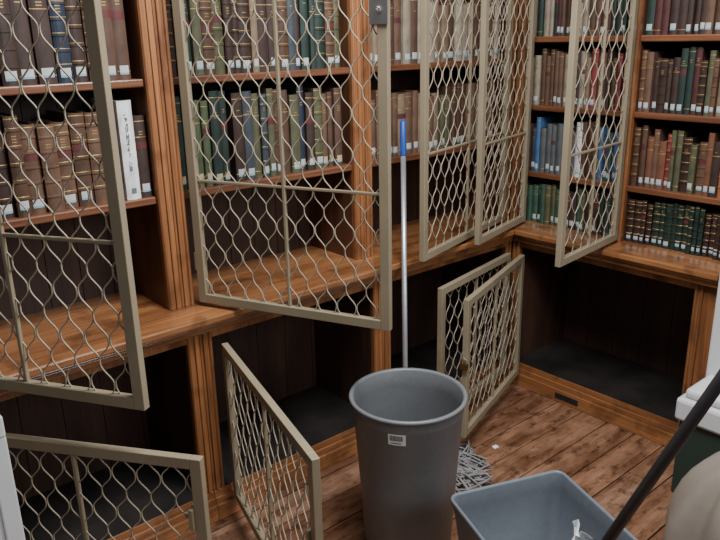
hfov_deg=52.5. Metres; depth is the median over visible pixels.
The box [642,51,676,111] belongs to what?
book
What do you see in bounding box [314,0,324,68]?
book
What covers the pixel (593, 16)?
book
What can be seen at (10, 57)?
book
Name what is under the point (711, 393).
pole
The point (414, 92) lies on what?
book
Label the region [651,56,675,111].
book
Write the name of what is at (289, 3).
book
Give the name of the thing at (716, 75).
book
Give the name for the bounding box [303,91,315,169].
book
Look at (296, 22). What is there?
book
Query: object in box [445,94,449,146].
book
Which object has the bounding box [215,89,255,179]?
book
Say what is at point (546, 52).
book
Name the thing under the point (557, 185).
book
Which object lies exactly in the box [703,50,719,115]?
book
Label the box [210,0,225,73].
book
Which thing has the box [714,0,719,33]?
book
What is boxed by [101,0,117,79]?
book
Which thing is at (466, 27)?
book
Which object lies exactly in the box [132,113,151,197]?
book
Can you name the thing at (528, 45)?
bookcase
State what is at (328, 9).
book
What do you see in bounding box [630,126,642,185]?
book
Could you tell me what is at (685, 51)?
book
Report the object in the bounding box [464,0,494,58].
book
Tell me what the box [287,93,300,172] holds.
book
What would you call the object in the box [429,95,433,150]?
book
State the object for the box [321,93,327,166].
book
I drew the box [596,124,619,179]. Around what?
book
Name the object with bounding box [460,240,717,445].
base cabinet
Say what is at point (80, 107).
book
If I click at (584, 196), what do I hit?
book
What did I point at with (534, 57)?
book
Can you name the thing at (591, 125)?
book
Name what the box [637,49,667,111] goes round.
book
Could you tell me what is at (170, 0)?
book
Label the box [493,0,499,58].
book
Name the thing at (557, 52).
book
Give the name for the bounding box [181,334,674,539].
floor
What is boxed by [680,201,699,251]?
book
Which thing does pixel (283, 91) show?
book
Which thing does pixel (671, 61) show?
book
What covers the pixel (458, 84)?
book
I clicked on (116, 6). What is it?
book
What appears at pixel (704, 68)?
book
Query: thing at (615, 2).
book
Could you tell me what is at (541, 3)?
book
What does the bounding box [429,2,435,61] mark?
book
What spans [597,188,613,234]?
book
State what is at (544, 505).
bin
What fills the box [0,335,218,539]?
base cabinet
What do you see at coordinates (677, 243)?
book
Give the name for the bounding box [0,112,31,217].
book
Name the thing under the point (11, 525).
panel
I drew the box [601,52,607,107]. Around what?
book
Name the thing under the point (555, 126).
book
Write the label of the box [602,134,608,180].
book
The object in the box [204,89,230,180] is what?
book
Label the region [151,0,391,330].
bookcase
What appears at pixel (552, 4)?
book
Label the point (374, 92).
book
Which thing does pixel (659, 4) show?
book
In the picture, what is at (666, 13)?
book
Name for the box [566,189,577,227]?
book
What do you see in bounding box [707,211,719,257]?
book
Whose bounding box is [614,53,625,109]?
book
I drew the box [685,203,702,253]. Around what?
book
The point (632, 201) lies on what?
book
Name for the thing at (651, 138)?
book
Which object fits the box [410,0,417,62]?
book
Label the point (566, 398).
vent grille
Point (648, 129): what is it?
book
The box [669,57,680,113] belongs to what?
book
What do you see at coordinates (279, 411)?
base cabinet
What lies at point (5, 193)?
book
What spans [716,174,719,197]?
book
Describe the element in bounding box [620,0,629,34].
book
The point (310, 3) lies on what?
book
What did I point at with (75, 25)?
book
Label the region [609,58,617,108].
book
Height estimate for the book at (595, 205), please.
0.191 m
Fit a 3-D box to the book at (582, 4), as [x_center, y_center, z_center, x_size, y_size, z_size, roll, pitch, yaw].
[0.978,-1.104,3.084,0.180,0.217,0.028,-16,23,-38]
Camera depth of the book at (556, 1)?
3.13 m
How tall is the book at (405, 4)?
0.266 m
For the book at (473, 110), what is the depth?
3.23 m
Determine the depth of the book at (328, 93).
2.73 m
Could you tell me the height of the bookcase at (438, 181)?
1.450 m
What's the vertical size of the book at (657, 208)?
0.186 m
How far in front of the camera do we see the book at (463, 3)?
3.10 m
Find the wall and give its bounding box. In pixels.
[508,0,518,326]
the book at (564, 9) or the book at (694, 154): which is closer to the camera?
the book at (694, 154)
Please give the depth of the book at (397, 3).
2.84 m
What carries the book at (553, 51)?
on the bookcase at (528, 45)
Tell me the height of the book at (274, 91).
0.299 m
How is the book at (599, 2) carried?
on the bookcase at (528, 45)
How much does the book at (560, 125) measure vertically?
0.223 m
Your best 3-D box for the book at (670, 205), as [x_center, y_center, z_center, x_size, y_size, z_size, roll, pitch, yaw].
[1.302,-0.195,2.999,0.163,0.188,0.031,-16,23,-38]
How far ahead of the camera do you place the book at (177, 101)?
2.35 m
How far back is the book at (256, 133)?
2.52 m
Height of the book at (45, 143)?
0.250 m
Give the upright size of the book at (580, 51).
0.233 m
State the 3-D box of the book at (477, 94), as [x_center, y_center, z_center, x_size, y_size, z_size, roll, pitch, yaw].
[0.471,-0.699,3.323,0.033,0.220,0.194,-16,23,-38]
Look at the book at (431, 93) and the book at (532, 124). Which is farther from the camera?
the book at (532, 124)
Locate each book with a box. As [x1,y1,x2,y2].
[0,0,19,85]
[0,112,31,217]
[0,122,15,218]
[8,0,37,84]
[17,120,46,213]
[26,0,57,83]
[27,119,65,211]
[31,117,78,208]
[46,0,73,82]
[46,108,94,206]
[63,0,88,81]
[74,108,107,203]
[79,0,91,80]
[79,105,95,110]
[91,98,140,199]
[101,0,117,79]
[109,0,130,79]
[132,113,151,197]
[165,0,176,76]
[170,0,178,75]
[175,96,187,189]
[179,98,204,186]
[180,101,188,188]
[184,0,192,74]
[187,0,204,74]
[192,89,223,184]
[194,99,213,185]
[199,0,215,74]
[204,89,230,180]
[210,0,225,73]
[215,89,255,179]
[220,0,234,73]
[224,91,246,180]
[230,0,240,72]
[237,0,251,72]
[241,86,276,175]
[248,0,259,71]
[251,92,269,176]
[251,93,261,177]
[256,0,268,71]
[265,0,274,70]
[268,84,305,170]
[272,88,280,174]
[276,0,288,70]
[281,89,290,173]
[286,0,295,69]
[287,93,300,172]
[293,0,300,69]
[298,0,308,68]
[303,87,323,168]
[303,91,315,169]
[305,86,342,165]
[307,0,316,68]
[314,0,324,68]
[321,91,333,165]
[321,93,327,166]
[323,0,334,67]
[333,0,339,67]
[370,25,372,64]
[371,89,378,158]
[371,99,375,158]
[372,24,377,64]
[390,0,400,63]
[390,4,393,64]
[391,89,417,152]
[391,90,411,153]
[391,92,397,155]
[391,94,392,156]
[398,93,405,154]
[401,0,410,63]
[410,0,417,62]
[417,0,420,62]
[418,91,437,148]
[418,92,419,151]
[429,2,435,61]
[429,81,461,144]
[429,84,456,146]
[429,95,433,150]
[430,0,438,61]
[438,5,448,61]
[438,94,444,148]
[439,0,453,60]
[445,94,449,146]
[450,81,475,143]
[453,0,462,60]
[458,79,493,140]
[460,92,464,142]
[461,83,467,141]
[462,5,468,59]
[463,1,479,59]
[463,3,469,59]
[464,0,480,58]
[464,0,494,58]
[475,92,478,142]
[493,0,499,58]
[526,177,548,202]
[526,180,547,220]
[528,122,536,169]
[530,126,536,169]
[531,57,534,103]
[532,180,550,220]
[533,55,541,104]
[534,114,561,170]
[535,0,537,36]
[536,0,544,36]
[537,180,555,221]
[539,127,546,171]
[539,180,557,223]
[540,47,568,104]
[543,0,550,35]
[543,181,559,224]
[544,56,550,104]
[545,120,575,172]
[548,49,568,104]
[549,0,554,35]
[549,124,557,173]
[550,182,575,224]
[553,0,557,35]
[553,51,568,105]
[554,184,574,225]
[555,120,586,173]
[556,0,561,35]
[556,52,568,105]
[560,0,567,35]
[562,54,567,105]
[566,0,570,35]
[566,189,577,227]
[568,0,571,35]
[568,190,577,229]
[569,184,583,189]
[570,131,576,175]
[573,119,595,176]
[574,50,592,106]
[575,185,595,229]
[578,51,592,106]
[579,0,583,35]
[579,192,586,231]
[580,119,603,177]
[582,0,589,35]
[583,57,591,107]
[584,187,601,231]
[586,121,593,177]
[588,0,596,35]
[588,47,619,107]
[589,118,619,179]
[591,188,606,233]
[594,0,601,35]
[596,56,600,107]
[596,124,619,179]
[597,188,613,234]
[600,0,605,35]
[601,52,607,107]
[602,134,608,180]
[602,195,606,234]
[603,48,625,108]
[604,192,613,235]
[605,132,614,181]
[607,0,611,35]
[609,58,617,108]
[609,197,612,233]
[610,0,617,34]
[611,131,618,181]
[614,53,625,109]
[616,0,622,34]
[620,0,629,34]
[625,194,649,241]
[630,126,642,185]
[632,195,654,242]
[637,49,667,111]
[638,121,668,185]
[638,196,665,243]
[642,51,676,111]
[644,135,654,186]
[644,202,654,244]
[645,0,656,34]
[649,125,682,187]
[650,197,671,245]
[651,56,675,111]
[653,0,663,34]
[655,58,674,112]
[655,139,667,188]
[657,198,675,246]
[660,0,671,34]
[662,199,679,248]
[663,59,674,112]
[663,133,671,189]
[666,126,694,190]
[669,0,679,34]
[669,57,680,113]
[669,200,686,249]
[672,126,704,190]
[674,201,691,250]
[675,48,689,113]
[677,0,688,34]
[678,132,708,192]
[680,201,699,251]
[683,46,707,113]
[685,0,696,33]
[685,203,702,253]
[686,142,700,193]
[690,46,719,114]
[690,203,710,254]
[694,0,702,33]
[694,140,708,194]
[695,60,709,115]
[695,204,719,255]
[699,0,707,33]
[701,209,719,256]
[702,131,719,195]
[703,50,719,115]
[704,0,717,33]
[707,140,719,197]
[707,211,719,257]
[708,58,719,115]
[712,213,719,259]
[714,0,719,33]
[715,82,719,116]
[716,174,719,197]
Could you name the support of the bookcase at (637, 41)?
on the countertop
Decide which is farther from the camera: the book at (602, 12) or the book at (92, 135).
the book at (602, 12)
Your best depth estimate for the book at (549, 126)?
3.30 m
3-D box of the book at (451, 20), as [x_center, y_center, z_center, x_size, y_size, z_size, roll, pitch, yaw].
[0.321,-1.012,3.091,0.044,0.243,0.178,-16,23,-38]
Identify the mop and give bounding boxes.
[400,119,493,492]
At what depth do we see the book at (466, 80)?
3.29 m
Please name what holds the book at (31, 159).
on the bookcase at (48, 260)
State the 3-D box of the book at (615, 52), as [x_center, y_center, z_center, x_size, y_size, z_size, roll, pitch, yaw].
[1.076,-0.799,3.048,0.162,0.239,0.019,-16,23,-38]
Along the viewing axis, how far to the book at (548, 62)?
3.22 m
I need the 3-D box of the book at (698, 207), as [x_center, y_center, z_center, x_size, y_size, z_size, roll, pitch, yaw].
[1.372,-0.171,2.909,0.167,0.196,0.018,-16,23,-38]
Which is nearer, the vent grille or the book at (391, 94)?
the book at (391, 94)
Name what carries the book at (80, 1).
on the bookcase at (48, 260)
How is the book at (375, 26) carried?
on the bookcase at (438, 181)
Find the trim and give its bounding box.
[706,276,719,376]
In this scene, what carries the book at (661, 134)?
on the bookcase at (637, 41)
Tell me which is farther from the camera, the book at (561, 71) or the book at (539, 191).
the book at (539, 191)
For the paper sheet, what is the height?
0.333 m
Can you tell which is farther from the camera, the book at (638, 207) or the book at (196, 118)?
the book at (638, 207)
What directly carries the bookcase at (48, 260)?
on the countertop
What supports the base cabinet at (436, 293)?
on the floor
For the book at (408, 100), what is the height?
0.248 m
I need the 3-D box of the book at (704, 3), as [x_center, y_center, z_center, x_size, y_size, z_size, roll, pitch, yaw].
[1.322,-0.991,2.713,0.176,0.215,0.023,-16,23,-38]
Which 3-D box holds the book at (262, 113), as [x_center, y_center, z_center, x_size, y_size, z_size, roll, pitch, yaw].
[-0.378,-0.482,2.594,0.026,0.288,0.157,-16,23,-38]
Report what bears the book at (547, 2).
on the bookcase at (528, 45)
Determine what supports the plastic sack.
on the floor
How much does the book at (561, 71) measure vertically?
0.224 m
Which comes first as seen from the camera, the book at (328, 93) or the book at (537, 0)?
the book at (328, 93)
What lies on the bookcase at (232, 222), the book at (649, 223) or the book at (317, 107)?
the book at (317, 107)
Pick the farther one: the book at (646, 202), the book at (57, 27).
the book at (646, 202)
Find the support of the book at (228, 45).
on the bookcase at (232, 222)
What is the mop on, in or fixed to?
on the floor
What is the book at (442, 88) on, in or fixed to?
on the bookcase at (438, 181)
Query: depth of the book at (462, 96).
3.20 m
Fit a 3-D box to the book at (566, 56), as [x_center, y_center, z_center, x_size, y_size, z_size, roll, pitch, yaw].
[0.960,-0.840,3.215,0.182,0.218,0.026,-16,23,-38]
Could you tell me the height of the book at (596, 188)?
0.191 m
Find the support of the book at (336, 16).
on the bookcase at (232, 222)
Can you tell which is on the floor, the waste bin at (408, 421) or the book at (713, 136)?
the waste bin at (408, 421)
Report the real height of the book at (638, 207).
0.181 m
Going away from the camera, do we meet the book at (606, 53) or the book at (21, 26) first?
the book at (21, 26)
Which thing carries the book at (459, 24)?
on the bookcase at (438, 181)
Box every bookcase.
[0,0,181,410]
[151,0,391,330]
[360,0,517,261]
[474,0,630,244]
[555,0,719,267]
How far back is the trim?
2.63 m
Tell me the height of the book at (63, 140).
0.252 m
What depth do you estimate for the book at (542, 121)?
3.33 m
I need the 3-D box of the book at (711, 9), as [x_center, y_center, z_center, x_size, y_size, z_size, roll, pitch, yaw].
[1.330,-0.997,2.680,0.178,0.247,0.030,-16,23,-38]
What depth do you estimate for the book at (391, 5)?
2.82 m
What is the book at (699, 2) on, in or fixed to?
on the bookcase at (637, 41)
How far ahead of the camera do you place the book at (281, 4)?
2.50 m
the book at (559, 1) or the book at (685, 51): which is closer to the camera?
the book at (685, 51)
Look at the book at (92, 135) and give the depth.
2.17 m
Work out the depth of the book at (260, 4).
2.45 m
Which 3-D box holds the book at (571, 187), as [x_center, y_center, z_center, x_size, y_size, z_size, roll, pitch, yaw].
[0.978,-0.298,3.354,0.164,0.181,0.025,-16,23,-38]
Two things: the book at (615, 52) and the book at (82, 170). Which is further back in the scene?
the book at (615, 52)
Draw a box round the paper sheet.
[572,519,592,539]
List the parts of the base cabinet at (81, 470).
door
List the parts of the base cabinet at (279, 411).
door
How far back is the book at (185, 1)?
2.29 m
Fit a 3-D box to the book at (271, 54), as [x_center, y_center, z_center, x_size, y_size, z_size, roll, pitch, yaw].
[-0.352,-0.815,2.543,0.040,0.230,0.182,-16,23,-38]
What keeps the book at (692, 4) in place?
on the bookcase at (637, 41)
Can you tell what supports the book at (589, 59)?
on the bookcase at (528, 45)
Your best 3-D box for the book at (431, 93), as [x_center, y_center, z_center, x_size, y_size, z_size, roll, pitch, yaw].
[0.260,-0.650,3.159,0.038,0.235,0.189,-16,23,-38]
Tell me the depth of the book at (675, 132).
2.87 m
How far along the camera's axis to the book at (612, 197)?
3.12 m
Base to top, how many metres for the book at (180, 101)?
0.280 m
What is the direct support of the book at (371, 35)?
on the bookcase at (438, 181)
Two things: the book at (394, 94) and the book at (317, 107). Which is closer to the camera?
the book at (317, 107)
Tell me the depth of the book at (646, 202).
3.02 m
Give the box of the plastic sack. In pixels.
[663,451,719,539]
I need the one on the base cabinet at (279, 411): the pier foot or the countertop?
the countertop
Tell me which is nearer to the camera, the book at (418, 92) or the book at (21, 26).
the book at (21, 26)
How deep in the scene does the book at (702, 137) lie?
2.84 m
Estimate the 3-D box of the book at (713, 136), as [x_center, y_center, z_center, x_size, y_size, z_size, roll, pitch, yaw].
[1.381,-0.416,2.818,0.166,0.239,0.022,-16,23,-38]
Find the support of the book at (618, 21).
on the bookcase at (528, 45)
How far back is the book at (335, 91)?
2.74 m
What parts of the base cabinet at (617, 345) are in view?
door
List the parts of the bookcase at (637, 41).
door, frame, shelf, shelf, shelf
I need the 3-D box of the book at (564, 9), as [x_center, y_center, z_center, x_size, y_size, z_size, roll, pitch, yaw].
[0.926,-1.132,3.136,0.186,0.240,0.020,-16,23,-38]
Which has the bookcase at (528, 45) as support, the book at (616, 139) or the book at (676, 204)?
the book at (616, 139)
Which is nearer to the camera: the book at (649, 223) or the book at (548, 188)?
the book at (649, 223)
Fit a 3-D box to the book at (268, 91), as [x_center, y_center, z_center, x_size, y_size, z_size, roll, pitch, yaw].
[-0.361,-0.497,2.612,0.026,0.304,0.170,-16,23,-38]
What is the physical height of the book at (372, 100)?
0.231 m
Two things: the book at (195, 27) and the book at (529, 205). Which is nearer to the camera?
the book at (195, 27)
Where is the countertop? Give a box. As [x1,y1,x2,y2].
[0,200,719,394]
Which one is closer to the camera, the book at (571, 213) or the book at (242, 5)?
the book at (242, 5)
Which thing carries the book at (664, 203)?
on the countertop
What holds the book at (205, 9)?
on the bookcase at (232, 222)
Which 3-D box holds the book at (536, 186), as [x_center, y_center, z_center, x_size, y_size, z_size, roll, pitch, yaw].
[0.882,-0.332,3.475,0.169,0.175,0.027,-16,23,-38]
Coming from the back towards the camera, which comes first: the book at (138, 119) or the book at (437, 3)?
the book at (437, 3)
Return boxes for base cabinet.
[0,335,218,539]
[199,281,382,539]
[382,241,511,398]
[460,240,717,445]
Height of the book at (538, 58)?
0.213 m
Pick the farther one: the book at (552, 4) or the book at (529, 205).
the book at (529, 205)
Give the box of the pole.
[601,369,719,539]
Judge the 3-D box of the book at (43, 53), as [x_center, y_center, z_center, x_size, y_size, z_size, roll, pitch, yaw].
[-0.931,-0.668,2.069,0.050,0.266,0.189,-16,23,-38]
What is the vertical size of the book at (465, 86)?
0.260 m
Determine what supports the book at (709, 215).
on the countertop
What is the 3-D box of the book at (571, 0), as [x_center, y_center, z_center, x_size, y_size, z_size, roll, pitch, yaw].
[0.954,-1.103,3.106,0.177,0.202,0.031,-16,23,-38]
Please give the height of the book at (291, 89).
0.305 m
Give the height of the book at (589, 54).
0.230 m
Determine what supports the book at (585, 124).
on the bookcase at (528, 45)
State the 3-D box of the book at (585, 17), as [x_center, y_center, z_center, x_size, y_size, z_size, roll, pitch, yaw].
[0.997,-1.094,3.067,0.176,0.208,0.021,-16,23,-38]
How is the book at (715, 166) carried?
on the bookcase at (637, 41)
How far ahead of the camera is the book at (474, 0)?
3.14 m
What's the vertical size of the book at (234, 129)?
0.297 m
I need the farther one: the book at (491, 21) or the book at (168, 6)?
the book at (491, 21)
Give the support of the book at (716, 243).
on the countertop
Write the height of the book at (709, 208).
0.190 m
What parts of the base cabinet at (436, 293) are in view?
door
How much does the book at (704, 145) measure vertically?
0.199 m
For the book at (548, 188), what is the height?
0.185 m
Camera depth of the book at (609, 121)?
3.12 m
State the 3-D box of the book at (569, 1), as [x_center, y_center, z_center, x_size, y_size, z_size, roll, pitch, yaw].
[0.943,-1.112,3.128,0.162,0.206,0.018,-16,23,-38]
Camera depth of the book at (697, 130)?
2.86 m
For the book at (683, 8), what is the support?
on the bookcase at (637, 41)
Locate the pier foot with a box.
[671,375,719,491]
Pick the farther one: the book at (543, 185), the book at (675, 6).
the book at (543, 185)
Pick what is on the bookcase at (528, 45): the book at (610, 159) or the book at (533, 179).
the book at (610, 159)
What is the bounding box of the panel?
[0,415,25,539]
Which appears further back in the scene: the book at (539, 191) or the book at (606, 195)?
the book at (539, 191)
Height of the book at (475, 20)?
0.239 m
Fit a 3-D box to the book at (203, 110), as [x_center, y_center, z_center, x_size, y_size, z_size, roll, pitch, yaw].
[-0.553,-0.432,2.463,0.026,0.280,0.159,-16,23,-38]
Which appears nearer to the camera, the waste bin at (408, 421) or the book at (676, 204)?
the waste bin at (408, 421)
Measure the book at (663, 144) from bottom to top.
0.190 m
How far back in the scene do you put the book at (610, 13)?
2.94 m
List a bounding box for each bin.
[349,368,467,539]
[451,470,637,539]
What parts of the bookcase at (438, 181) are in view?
shelf, shelf, door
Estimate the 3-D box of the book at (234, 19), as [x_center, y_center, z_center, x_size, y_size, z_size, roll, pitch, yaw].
[-0.464,-0.793,2.450,0.025,0.250,0.186,-16,23,-38]
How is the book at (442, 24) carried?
on the bookcase at (438, 181)
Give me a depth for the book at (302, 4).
2.56 m
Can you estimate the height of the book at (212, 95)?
0.309 m
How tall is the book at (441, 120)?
0.226 m
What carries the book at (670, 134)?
on the bookcase at (637, 41)
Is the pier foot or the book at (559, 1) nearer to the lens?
the pier foot
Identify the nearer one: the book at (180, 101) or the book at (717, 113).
the book at (180, 101)
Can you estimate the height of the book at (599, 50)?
0.243 m
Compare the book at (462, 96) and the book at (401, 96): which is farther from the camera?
the book at (462, 96)
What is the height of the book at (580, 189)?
0.194 m
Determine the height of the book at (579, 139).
0.237 m
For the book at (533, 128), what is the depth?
3.36 m
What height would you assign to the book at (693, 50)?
0.247 m
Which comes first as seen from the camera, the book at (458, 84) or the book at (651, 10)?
the book at (651, 10)
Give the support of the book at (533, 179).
on the countertop
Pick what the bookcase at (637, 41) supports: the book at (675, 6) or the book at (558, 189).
the book at (675, 6)
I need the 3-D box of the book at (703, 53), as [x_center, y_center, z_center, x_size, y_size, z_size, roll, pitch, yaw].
[1.327,-0.727,2.795,0.174,0.246,0.024,-16,23,-38]
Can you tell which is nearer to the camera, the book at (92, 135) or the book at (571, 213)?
the book at (92, 135)
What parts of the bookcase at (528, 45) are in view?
door, frame, shelf, shelf, shelf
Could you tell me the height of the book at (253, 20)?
0.267 m
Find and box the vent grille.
[555,392,577,405]
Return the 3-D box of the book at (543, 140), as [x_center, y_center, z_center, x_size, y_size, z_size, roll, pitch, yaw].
[0.886,-0.562,3.365,0.162,0.200,0.028,-16,23,-38]
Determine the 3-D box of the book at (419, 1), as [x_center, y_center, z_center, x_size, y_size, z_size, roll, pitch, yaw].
[0.182,-0.979,2.972,0.029,0.259,0.189,-16,23,-38]
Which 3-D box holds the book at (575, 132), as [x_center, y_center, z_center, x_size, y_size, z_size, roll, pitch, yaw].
[0.995,-0.526,3.256,0.160,0.194,0.024,-16,23,-38]
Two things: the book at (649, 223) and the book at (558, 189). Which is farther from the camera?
the book at (558, 189)
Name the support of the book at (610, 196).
on the countertop
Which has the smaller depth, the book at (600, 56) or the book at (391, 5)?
the book at (391, 5)
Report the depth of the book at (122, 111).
2.22 m
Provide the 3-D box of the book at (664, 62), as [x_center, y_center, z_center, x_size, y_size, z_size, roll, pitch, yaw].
[1.233,-0.732,2.886,0.174,0.204,0.034,-16,23,-38]

